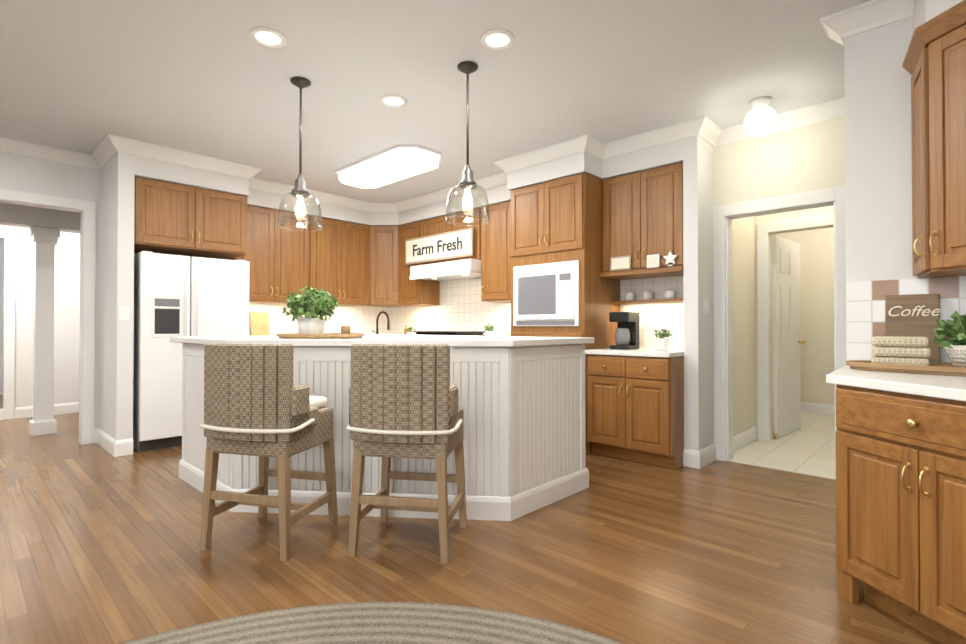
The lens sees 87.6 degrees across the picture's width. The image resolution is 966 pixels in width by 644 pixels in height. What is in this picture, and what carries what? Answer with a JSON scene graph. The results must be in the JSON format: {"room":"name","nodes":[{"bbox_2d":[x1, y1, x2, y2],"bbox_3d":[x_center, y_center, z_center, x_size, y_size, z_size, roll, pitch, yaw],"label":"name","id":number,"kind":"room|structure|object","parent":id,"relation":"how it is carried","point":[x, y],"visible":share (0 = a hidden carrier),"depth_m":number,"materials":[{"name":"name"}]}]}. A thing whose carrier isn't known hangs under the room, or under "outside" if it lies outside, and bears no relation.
{"room":"kitchen","nodes":[
{"label":"kitchen","id":0,"kind":"room"},
{"bbox_2d":[0,225,79,406],"bbox_3d":[-6.099,-0.201,5.773,0.120,2.740,9.120,-1,-1,44],"label":"wall","id":1,"kind":"structure","parent":0,"point":[66,315],"depth_m":6.23,"materials":[{"name":"white paint"}]},
{"bbox_2d":[0,230,78,419],"bbox_3d":[-5.898,0.033,5.881,0.020,2.275,2.345,-1,-1,44],"label":"trim","id":2,"kind":"structure","parent":1,"relation":"attached to","point":[9,410],"depth_m":6.07,"materials":[{"name":"white wood"}]},
{"bbox_2d":[99,151,134,440],"bbox_3d":[-3.390,-0.211,4.650,0.754,2.740,0.120,-1,-1,44],"label":"wall","id":3,"kind":"structure","parent":0,"point":[116,334],"depth_m":4.42,"materials":[{"name":"white paint"}]},
{"bbox_2d":[94,428,117,456],"bbox_3d":[-3.436,1.091,4.579,0.771,0.135,0.030,-1,-1,44],"label":"baseboard","id":4,"kind":"structure","parent":3,"relation":"attached to","point":[103,439],"depth_m":4.53,"materials":[{"name":"white wood"}]},
{"bbox_2d":[119,307,128,319],"bbox_3d":[-3.119,-0.074,4.377,0.012,0.115,0.075,-1,-1,44],"label":"light switch","id":5,"kind":"object","parent":3,"relation":"attached to","point":[123,313],"visible":1,"depth_m":4.37,"materials":[{"name":"white plastic"}]},
{"bbox_2d":[134,176,205,255],"bbox_3d":[-3.170,-0.999,4.920,0.706,0.600,0.552,-1,-1,44],"label":"upper cabinet","id":6,"kind":"object","parent":3,"relation":"attached to","point":[169,218],"depth_m":4.69,"materials":[{"name":"brown wood"}]},
{"bbox_2d":[0,152,370,428],"bbox_3d":[-4.430,-0.216,4.190,0.120,2.740,9.120,-1,-1,44],"label":"wall","id":7,"kind":"structure","parent":0,"point":[32,175],"depth_m":4.67,"materials":[{"name":"white paint"}]},
{"bbox_2d":[0,188,95,444],"bbox_3d":[-4.382,-0.003,4.225,0.140,2.315,1.790,-1,-1,44],"label":"trim","id":8,"kind":"structure","parent":7,"relation":"attached to","point":[86,209],"depth_m":4.78,"materials":[{"name":"white wood"}]},
{"bbox_2d":[190,189,249,259],"bbox_3d":[-2.870,-0.996,5.235,0.706,0.600,0.552,-1,-1,44],"label":"upper cabinet","id":9,"kind":"object","parent":7,"relation":"attached to","point":[226,230],"depth_m":5.06,"materials":[{"name":"brown wood"}]},
{"bbox_2d":[242,205,281,302],"bbox_3d":[-2.640,-0.761,5.737,0.346,1.060,0.488,-1,-1,44],"label":"upper cabinet","id":10,"kind":"object","parent":7,"relation":"attached to","point":[265,258],"depth_m":5.68,"materials":[{"name":"brown wood"}]},
{"bbox_2d":[282,211,317,303],"bbox_3d":[-2.359,-0.758,6.033,0.346,1.060,0.558,-1,-1,44],"label":"upper cabinet","id":11,"kind":"object","parent":7,"relation":"attached to","point":[299,246],"depth_m":5.97,"materials":[{"name":"brown wood"}]},
{"bbox_2d":[249,302,391,335],"bbox_3d":[-2.134,-0.016,6.516,0.006,0.413,2.325,-1,-1,44],"label":"backsplash","id":12,"kind":"structure","parent":7,"relation":"attached to","point":[359,319],"depth_m":6.76,"materials":[{"name":"white tile"}]},
{"bbox_2d":[318,217,345,303],"bbox_3d":[-2.070,-0.756,6.337,0.346,1.060,0.557,-1,-1,44],"label":"upper cabinet","id":13,"kind":"object","parent":7,"relation":"attached to","point":[332,256],"depth_m":6.29,"materials":[{"name":"brown wood"}]},
{"bbox_2d":[339,222,368,305],"bbox_3d":[-1.791,-0.753,6.632,0.346,1.060,0.487,-1,-1,44],"label":"upper cabinet","id":14,"kind":"object","parent":7,"relation":"attached to","point":[357,235],"depth_m":6.55,"materials":[{"name":"brown wood"}]},
{"bbox_2d":[249,312,269,335],"bbox_3d":[-2.613,0.035,5.895,0.068,0.296,0.220,-1,-1,44],"label":"cutting board","id":15,"kind":"object","parent":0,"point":[259,323],"visible":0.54,"depth_m":5.89,"materials":[{"name":"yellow wood"}]},
{"bbox_2d":[372,311,389,333],"bbox_3d":[-1.398,0.022,6.897,0.306,0.344,0.110,-1,-1,44],"label":"faucet","id":16,"kind":"object","parent":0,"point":[388,322],"visible":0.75,"depth_m":6.92,"materials":[{"name":"brown metal"}]},
{"bbox_2d":[405,327,415,333],"bbox_3d":[-0.963,0.127,6.605,0.133,0.128,0.126,-1,-1,44],"label":"plant","id":17,"kind":"object","parent":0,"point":[409,329],"visible":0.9,"depth_m":6.58,"materials":[{"name":"green plant"}]},
{"bbox_2d":[0,0,870,201],"bbox_3d":[-1.419,-1.617,4.020,16.500,0.060,13.000,-1,-1,44],"label":"ceiling","id":18,"kind":"structure","parent":0,"point":[209,78],"depth_m":3.24,"materials":[{"name":"white paint"}]},
{"bbox_2d":[0,202,79,232],"bbox_3d":[-6.106,-1.293,3.684,0.200,0.595,6.065,-1,-1,44],"label":"beam","id":19,"kind":"structure","parent":18,"relation":"attached to","point":[16,215],"depth_m":5.17,"materials":[{"name":"white paint"}]},
{"bbox_2d":[249,27,286,47],"bbox_3d":[-1.205,-1.593,2.825,0.195,0.010,0.195,0,-1,-1],"label":"recessed light","id":20,"kind":"object","parent":18,"relation":"in","point":[264,36],"depth_m":2.82,"materials":[{"name":"white"}]},
{"bbox_2d":[277,77,322,230],"bbox_3d":[-1.206,-1.109,3.327,0.284,0.968,0.284,-1,-1,44],"label":"pendant light","id":21,"kind":"object","parent":18,"relation":"hanging from","point":[300,191],"visible":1,"depth_m":3.31,"materials":[{"name":"clear glass"}]},
{"bbox_2d":[335,144,441,187],"bbox_3d":[-0.965,-1.528,5.035,1.320,0.100,0.520,-1,-1,44],"label":"flush ceiling light","id":22,"kind":"object","parent":18,"relation":"attached to","point":[398,162],"visible":1,"depth_m":4.85,"materials":[{"name":"white plastic"}]},
{"bbox_2d":[380,94,406,107],"bbox_3d":[-0.642,-1.586,3.617,0.195,0.010,0.195,0,-1,-1],"label":"recessed light","id":23,"kind":"object","parent":18,"relation":"in","point":[390,100],"depth_m":3.61,"materials":[{"name":"white"}]},
{"bbox_2d":[135,139,682,225],"bbox_3d":[-0.875,-1.444,4.653,4.414,0.275,3.330,-1,-1,44],"label":"soffit","id":24,"kind":"structure","parent":18,"relation":"attached to","point":[662,155],"depth_m":4.82,"materials":[{"name":"white paint"}]},
{"bbox_2d":[445,61,489,225],"bbox_3d":[-0.096,-1.110,3.136,0.284,0.968,0.284,-1,-1,44],"label":"pendant light","id":25,"kind":"object","parent":18,"relation":"hanging from","point":[467,184],"visible":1,"depth_m":3.12,"materials":[{"name":"clear glass"}]},
{"bbox_2d":[480,29,514,49],"bbox_3d":[0.082,-1.593,2.844,0.195,0.010,0.195,0,-1,-1],"label":"recessed light","id":26,"kind":"object","parent":18,"relation":"in","point":[497,39],"depth_m":2.84,"materials":[{"name":"white"}]},
{"bbox_2d":[744,96,776,136],"bbox_3d":[1.993,-1.463,3.619,0.209,0.254,0.209,-1,-1,44],"label":"globe ceiling light","id":27,"kind":"object","parent":18,"relation":"attached to","point":[760,120],"visible":1,"depth_m":3.56,"materials":[{"name":"white glass"}]},
{"bbox_2d":[913,0,962,32],"bbox_3d":[1.890,-1.449,1.425,1.121,0.324,1.796,-1,-1,44],"label":"soffit","id":28,"kind":"structure","parent":18,"relation":"attached to","point":[924,11],"depth_m":2.17,"materials":[{"name":"white paint"}]},
{"bbox_2d":[414,331,485,335],"bbox_3d":[-0.404,0.148,6.032,0.820,0.075,0.500,-1,-1,44],"label":"cooktop","id":29,"kind":"object","parent":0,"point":[477,333],"visible":0.62,"depth_m":5.83,"materials":[{"name":"black metal"}]},
{"bbox_2d":[0,395,940,643],"bbox_3d":[-1.419,1.183,3.994,16.500,0.060,13.000,-1,-1,44],"label":"floor","id":30,"kind":"structure","parent":0,"point":[99,544],"depth_m":2.43,"materials":[{"name":"brown wood"}]},
{"bbox_2d":[29,226,59,435],"bbox_3d":[-4.593,0.095,5.265,0.230,2.140,0.230,-1,-1,44],"label":"column","id":31,"kind":"structure","parent":30,"relation":"on","point":[44,240],"depth_m":5.21,"materials":[{"name":"white wood"}]},
{"bbox_2d":[133,251,249,451],"bbox_3d":[-2.947,0.265,5.018,0.825,1.795,0.940,-1,-1,44],"label":"refrigerator","id":32,"kind":"object","parent":30,"relation":"on","point":[178,295],"visible":0.67,"depth_m":4.62,"materials":[{"name":"white metal"}]},
{"bbox_2d":[200,343,337,560],"bbox_3d":[-1.114,0.626,2.681,0.668,1.032,0.647,-1,-1,44],"label":"bar stool","id":33,"kind":"object","parent":30,"relation":"on","point":[256,403],"visible":1,"depth_m":2.46,"materials":[{"name":"beige wicker"}]},
{"bbox_2d":[124,602,624,643],"bbox_3d":[-0.405,1.113,0.480,3.050,0.014,3.120,-1,-1,44],"label":"rug","id":34,"kind":"object","parent":30,"relation":"on","point":[387,623],"visible":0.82,"depth_m":1.84,"materials":[{"name":"fabric"}]},
{"bbox_2d":[179,342,588,520],"bbox_3d":[-0.759,0.652,3.620,2.332,0.995,1.892,-1,-1,44],"label":"kitchen island","id":35,"kind":"object","parent":30,"relation":"on","point":[521,401],"depth_m":3.01,"materials":[{"name":"white wood"}]},
{"bbox_2d":[170,334,593,353],"bbox_3d":[-0.795,0.130,3.659,2.490,0.040,1.950,-1,-1,44],"label":"island countertop","id":36,"kind":"structure","parent":35,"relation":"on","point":[456,342],"depth_m":3.01,"materials":[{"name":"white stone"}]},
{"bbox_2d":[276,333,364,338],"bbox_3d":[-1.054,0.090,3.271,0.496,0.030,0.462,-1,-1,44],"label":"tray","id":37,"kind":"object","parent":36,"relation":"on","point":[318,336],"visible":1,"depth_m":3.12,"materials":[{"name":"brown wood"}]},
{"bbox_2d":[282,286,338,333],"bbox_3d":[-1.123,-0.074,3.280,0.352,0.328,0.356,-1,-1,44],"label":"potted plant","id":38,"kind":"object","parent":37,"relation":"on","point":[304,304],"visible":1,"depth_m":3.21,"materials":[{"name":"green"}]},
{"bbox_2d":[332,324,337,332],"bbox_3d":[-1.894,0.104,6.453,0.080,0.170,0.078,-1,-1,44],"label":"soap bottle","id":39,"kind":"object","parent":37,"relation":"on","point":[335,328],"visible":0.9,"depth_m":6.42,"materials":[{"name":"white ceramic"}]},
{"bbox_2d":[341,326,350,333],"bbox_3d":[-0.891,0.057,3.268,0.060,0.065,0.058,-1,-1,44],"label":"jar","id":40,"kind":"object","parent":37,"relation":"on","point":[345,329],"visible":0.79,"depth_m":3.24,"materials":[{"name":"brown wood"}]},
{"bbox_2d":[346,344,466,563],"bbox_3d":[-0.371,0.626,2.637,0.679,1.032,0.663,-1,-1,44],"label":"bar stool","id":41,"kind":"object","parent":30,"relation":"on","point":[403,400],"visible":1,"depth_m":2.41,"materials":[{"name":"beige wicker"}]},
{"bbox_2d":[505,173,620,349],"bbox_3d":[0.785,-0.069,4.890,0.841,2.460,0.673,-1,-1,44],"label":"tall cabinet","id":42,"kind":"object","parent":30,"relation":"on","point":[543,253],"depth_m":4.59,"materials":[{"name":"brown wood"}]},
{"bbox_2d":[513,260,578,325],"bbox_3d":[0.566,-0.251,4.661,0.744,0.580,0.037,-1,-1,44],"label":"microwave","id":43,"kind":"object","parent":42,"relation":"in","point":[545,293],"depth_m":4.63,"materials":[{"name":"white"}]},
{"bbox_2d":[625,291,634,300],"bbox_3d":[1.371,-0.245,4.695,0.092,0.097,0.092,0,-1,32],"label":"canister","id":44,"kind":"object","parent":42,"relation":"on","point":[629,296],"depth_m":4.66,"materials":[{"name":"white ceramic"}]},
{"bbox_2d":[643,290,653,299],"bbox_3d":[1.501,-0.247,4.571,0.092,0.097,0.092,0,-1,32],"label":"canister","id":45,"kind":"object","parent":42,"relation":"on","point":[647,295],"depth_m":4.53,"materials":[{"name":"white ceramic"}]},
{"bbox_2d":[664,288,675,298],"bbox_3d":[1.646,-0.248,4.434,0.092,0.097,0.092,0,-1,32],"label":"canister","id":46,"kind":"object","parent":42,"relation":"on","point":[669,293],"depth_m":4.40,"materials":[{"name":"white ceramic"}]},
{"bbox_2d":[585,354,632,460],"bbox_3d":[1.230,0.720,4.473,0.504,0.875,0.655,-1,-1,44],"label":"base cabinet","id":47,"kind":"object","parent":30,"relation":"on","point":[608,377],"depth_m":4.23,"materials":[{"name":"brown wood"}]},
{"bbox_2d":[585,346,683,357],"bbox_3d":[1.377,0.259,4.351,0.751,0.037,0.635,-1,-1,44],"label":"countertop","id":48,"kind":"structure","parent":47,"relation":"on","point":[641,350],"depth_m":4.17,"materials":[{"name":"white stone"}]},
{"bbox_2d":[609,312,639,349],"bbox_3d":[1.267,0.076,4.488,0.201,0.330,0.220,-1,-1,44],"label":"coffee maker","id":49,"kind":"object","parent":48,"relation":"on","point":[627,334],"visible":1,"depth_m":4.43,"materials":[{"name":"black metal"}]},
{"bbox_2d":[654,328,671,350],"bbox_3d":[1.515,0.144,4.222,0.142,0.190,0.133,-1,-1,44],"label":"plant","id":50,"kind":"object","parent":48,"relation":"on","point":[662,342],"visible":1,"depth_m":4.19,"materials":[{"name":"green plant"}]},
{"bbox_2d":[633,354,683,468],"bbox_3d":[1.494,0.717,4.240,0.434,0.875,0.628,-1,-1,44],"label":"base cabinet","id":51,"kind":"object","parent":30,"relation":"on","point":[658,380],"depth_m":3.97,"materials":[{"name":"brown wood"}]},
{"bbox_2d":[835,424,965,643],"bbox_3d":[1.799,0.692,1.492,1.371,0.875,1.796,-1,-1,44],"label":"base cabinet","id":52,"kind":"object","parent":30,"relation":"on","point":[900,496],"depth_m":1.80,"materials":[{"name":"brown wood"}]},
{"bbox_2d":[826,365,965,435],"bbox_3d":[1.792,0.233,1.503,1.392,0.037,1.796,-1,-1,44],"label":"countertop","id":53,"kind":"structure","parent":52,"relation":"on","point":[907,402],"depth_m":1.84,"materials":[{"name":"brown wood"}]},
{"bbox_2d":[846,360,965,375],"bbox_3d":[2.053,0.201,2.127,0.853,0.036,0.352,-1,-1,44],"label":"tray","id":54,"kind":"object","parent":53,"relation":"on","point":[941,368],"visible":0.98,"depth_m":2.17,"materials":[{"name":"brown wood"}]},
{"bbox_2d":[871,336,930,365],"bbox_3d":[1.889,0.134,2.277,0.211,0.136,0.141,-1,-1,44],"label":"towels","id":55,"kind":"object","parent":54,"relation":"on","point":[902,350],"visible":0.94,"depth_m":2.23,"materials":[{"name":"beige fabric"}]},
{"bbox_2d":[933,310,965,366],"bbox_3d":[2.082,0.075,2.086,0.325,0.252,0.324,-1,-1,44],"label":"potted plant","id":56,"kind":"object","parent":54,"relation":"on","point":[955,350],"visible":1,"depth_m":2.10,"materials":[{"name":"green plant"}]},
{"bbox_2d":[885,294,939,361],"bbox_3d":[2.064,0.043,2.421,0.202,0.354,0.068,-1,-1,44],"label":"board","id":57,"kind":"object","parent":53,"relation":"on","point":[913,315],"visible":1,"depth_m":2.42,"materials":[{"name":"brown wood"}]},
{"bbox_2d":[484,323,493,335],"bbox_3d":[0.072,0.098,5.651,0.149,0.169,0.139,-1,-1,44],"label":"plant","id":58,"kind":"object","parent":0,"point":[490,328],"visible":0.81,"depth_m":5.62,"materials":[{"name":"green plant"}]},
{"bbox_2d":[409,116,844,459],"bbox_3d":[2.475,-0.219,3.840,10.620,2.740,0.120,-1,-1,44],"label":"wall","id":59,"kind":"structure","parent":0,"point":[806,158],"depth_m":3.91,"materials":[{"name":"white paint"}]},
{"bbox_2d":[365,226,400,306],"bbox_3d":[-1.295,-0.750,6.914,0.676,1.060,0.610,-1,-1,44],"label":"upper cabinet","id":60,"kind":"object","parent":59,"relation":"attached to","point":[382,239],"depth_m":6.69,"materials":[{"name":"brown wood"}]},
{"bbox_2d":[392,305,439,334],"bbox_3d":[-0.950,-0.012,7.001,1.044,0.413,0.006,-1,-1,44],"label":"backsplash","id":61,"kind":"structure","parent":59,"relation":"attached to","point":[421,318],"depth_m":6.97,"materials":[{"name":"white tile"}]},
{"bbox_2d":[397,221,444,305],"bbox_3d":[-0.856,-0.753,6.651,0.557,1.060,0.386,-1,-1,44],"label":"upper cabinet","id":62,"kind":"object","parent":59,"relation":"attached to","point":[416,286],"depth_m":6.53,"materials":[{"name":"brown wood"}]},
{"bbox_2d":[405,227,472,264],"bbox_3d":[-0.557,-0.903,6.084,1.220,0.320,0.026,-1,-1,44],"label":"sign","id":63,"kind":"object","parent":62,"relation":"attached to","point":[448,245],"visible":1,"depth_m":6.03,"materials":[{"name":"beige wood"}]},
{"bbox_2d":[409,259,480,280],"bbox_3d":[-0.357,-0.612,6.092,1.065,0.168,0.511,-1,-1,44],"label":"range hood","id":64,"kind":"object","parent":62,"relation":"attached to","point":[461,268],"depth_m":5.89,"materials":[{"name":"white metal"}]},
{"bbox_2d":[421,216,464,269],"bbox_3d":[-0.474,-0.991,6.319,0.593,0.590,0.345,-1,-1,44],"label":"upper cabinet","id":65,"kind":"object","parent":59,"relation":"attached to","point":[437,225],"depth_m":6.10,"materials":[{"name":"brown wood"}]},
{"bbox_2d":[453,208,480,265],"bbox_3d":[-0.127,-0.994,5.991,0.594,0.590,0.345,-1,-1,44],"label":"upper cabinet","id":66,"kind":"object","parent":59,"relation":"attached to","point":[462,261],"depth_m":5.73,"materials":[{"name":"brown wood"}]},
{"bbox_2d":[440,277,500,335],"bbox_3d":[-0.181,-0.191,6.274,1.075,0.758,0.006,-1,-1,44],"label":"backsplash","id":67,"kind":"structure","parent":59,"relation":"attached to","point":[464,306],"depth_m":6.29,"materials":[{"name":"white tile"}]},
{"bbox_2d":[473,202,504,301],"bbox_3d":[0.236,-0.762,5.643,0.545,1.060,0.345,-1,-1,44],"label":"upper cabinet","id":68,"kind":"object","parent":59,"relation":"attached to","point":[491,268],"depth_m":5.53,"materials":[{"name":"brown wood"}]},
{"bbox_2d":[501,302,510,335],"bbox_3d":[0.460,-0.024,5.664,0.693,0.413,0.006,-1,-1,44],"label":"backsplash","id":69,"kind":"structure","parent":59,"relation":"attached to","point":[505,318],"depth_m":5.85,"materials":[{"name":"white tile"}]},
{"bbox_2d":[601,170,656,277],"bbox_3d":[1.361,-0.877,4.576,0.433,0.850,0.345,-1,-1,44],"label":"upper cabinet","id":70,"kind":"object","parent":59,"relation":"attached to","point":[625,198],"depth_m":4.43,"materials":[{"name":"brown wood"}]},
{"bbox_2d":[620,276,683,348],"bbox_3d":[1.596,-0.082,4.586,0.751,0.648,0.006,-1,-1,44],"label":"backsplash","id":71,"kind":"structure","parent":59,"relation":"attached to","point":[652,315],"depth_m":4.60,"materials":[{"name":"white tile"}]},
{"bbox_2d":[661,320,668,332],"bbox_3d":[1.637,0.038,4.537,0.075,0.115,0.006,-1,-1,44],"label":"electrical outlet","id":72,"kind":"object","parent":71,"relation":"attached to","point":[664,324],"visible":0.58,"depth_m":4.53,"materials":[{"name":"white plastic"}]},
{"bbox_2d":[649,162,682,273],"bbox_3d":[1.592,-0.879,4.358,0.434,0.850,0.345,-1,-1,44],"label":"upper cabinet","id":73,"kind":"object","parent":59,"relation":"attached to","point":[665,182],"depth_m":4.18,"materials":[{"name":"brown wood"}]},
{"bbox_2d":[713,186,845,479],"bbox_3d":[2.331,0.090,3.960,0.950,2.125,0.140,-1,-1,44],"label":"trim","id":74,"kind":"structure","parent":59,"relation":"attached to","point":[723,348],"depth_m":4.17,"materials":[{"name":"white wood"}]},
{"bbox_2d":[683,135,755,450],"bbox_3d":[2.147,-0.212,4.517,0.150,2.740,1.390,-1,-1,44],"label":"wall","id":75,"kind":"structure","parent":0,"point":[698,232],"depth_m":4.12,"materials":[{"name":"white paint"}]},
{"bbox_2d":[0,0,913,211],"bbox_3d":[-1.164,-1.563,1.020,9.000,0.105,9.000,-1,-1,44],"label":"crown molding","id":76,"kind":"structure","parent":75,"relation":"attached to","point":[110,146],"depth_m":4.40,"materials":[{"name":"white wood"}]},
{"bbox_2d":[703,299,708,313],"bbox_3d":[1.822,-0.126,4.100,0.012,0.115,0.120,-1,-1,44],"label":"switch","id":77,"kind":"object","parent":75,"relation":"attached to","point":[705,306],"visible":1,"depth_m":4.08,"materials":[{"name":"white plastic"}]},
{"bbox_2d":[696,444,715,468],"bbox_3d":[1.828,1.086,4.093,0.016,0.135,0.386,-1,-1,44],"label":"baseboard","id":78,"kind":"structure","parent":75,"relation":"attached to","point":[702,458],"depth_m":4.05,"materials":[{"name":"white wood"}]},
{"bbox_2d":[733,224,759,452],"bbox_3d":[2.374,0.096,4.616,0.040,2.125,0.870,-1,-1,44],"label":"trim","id":79,"kind":"structure","parent":75,"relation":"attached to","point":[744,438],"depth_m":4.92,"materials":[{"name":"white wood"}]},
{"bbox_2d":[726,412,834,479],"bbox_3d":[4.398,1.156,4.676,4.000,0.006,4.000,-1,-1,44],"label":"hall floor","id":80,"kind":"structure","parent":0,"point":[808,448],"depth_m":4.48,"materials":[{"name":"beige tile"}]},
{"bbox_2d":[756,206,834,440],"bbox_3d":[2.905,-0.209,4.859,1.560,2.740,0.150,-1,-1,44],"label":"wall","id":81,"kind":"structure","parent":0,"point":[816,300],"depth_m":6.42,"materials":[{"name":"beige paint"}]},
{"bbox_2d":[772,235,805,438],"bbox_3d":[3.174,0.154,5.208,0.161,2.020,0.777,-1,-1,44],"label":"hall door","id":82,"kind":"structure","parent":81,"relation":"in","point":[786,350],"depth_m":5.15,"materials":[{"name":"white wood"}]},
{"bbox_2d":[759,214,834,440],"bbox_3d":[3.057,0.096,4.609,1.040,2.125,0.020,-1,-1,44],"label":"trim","id":83,"kind":"structure","parent":81,"relation":"attached to","point":[826,220],"depth_m":4.89,"materials":[{"name":"white wood"}]},
{"bbox_2d":[844,17,958,365],"bbox_3d":[2.447,-0.234,2.212,1.380,2.740,0.120,-1,-1,44],"label":"wall","id":84,"kind":"structure","parent":0,"point":[878,176],"depth_m":2.54,"materials":[{"name":"white paint"}]},
{"bbox_2d":[847,276,965,362],"bbox_3d":[2.411,0.003,2.157,1.392,0.433,0.006,-1,-1,44],"label":"backsplash","id":85,"kind":"structure","parent":84,"relation":"attached to","point":[865,312],"depth_m":2.54,"materials":[{"name":"tile"}]},
{"bbox_2d":[902,0,965,277],"bbox_3d":[1.809,-0.752,1.327,1.112,1.060,1.550,-1,-1,44],"label":"upper cabinet","id":86,"kind":"object","parent":84,"relation":"attached to","point":[935,58],"depth_m":2.12,"materials":[{"name":"brown wood"}]}
]}

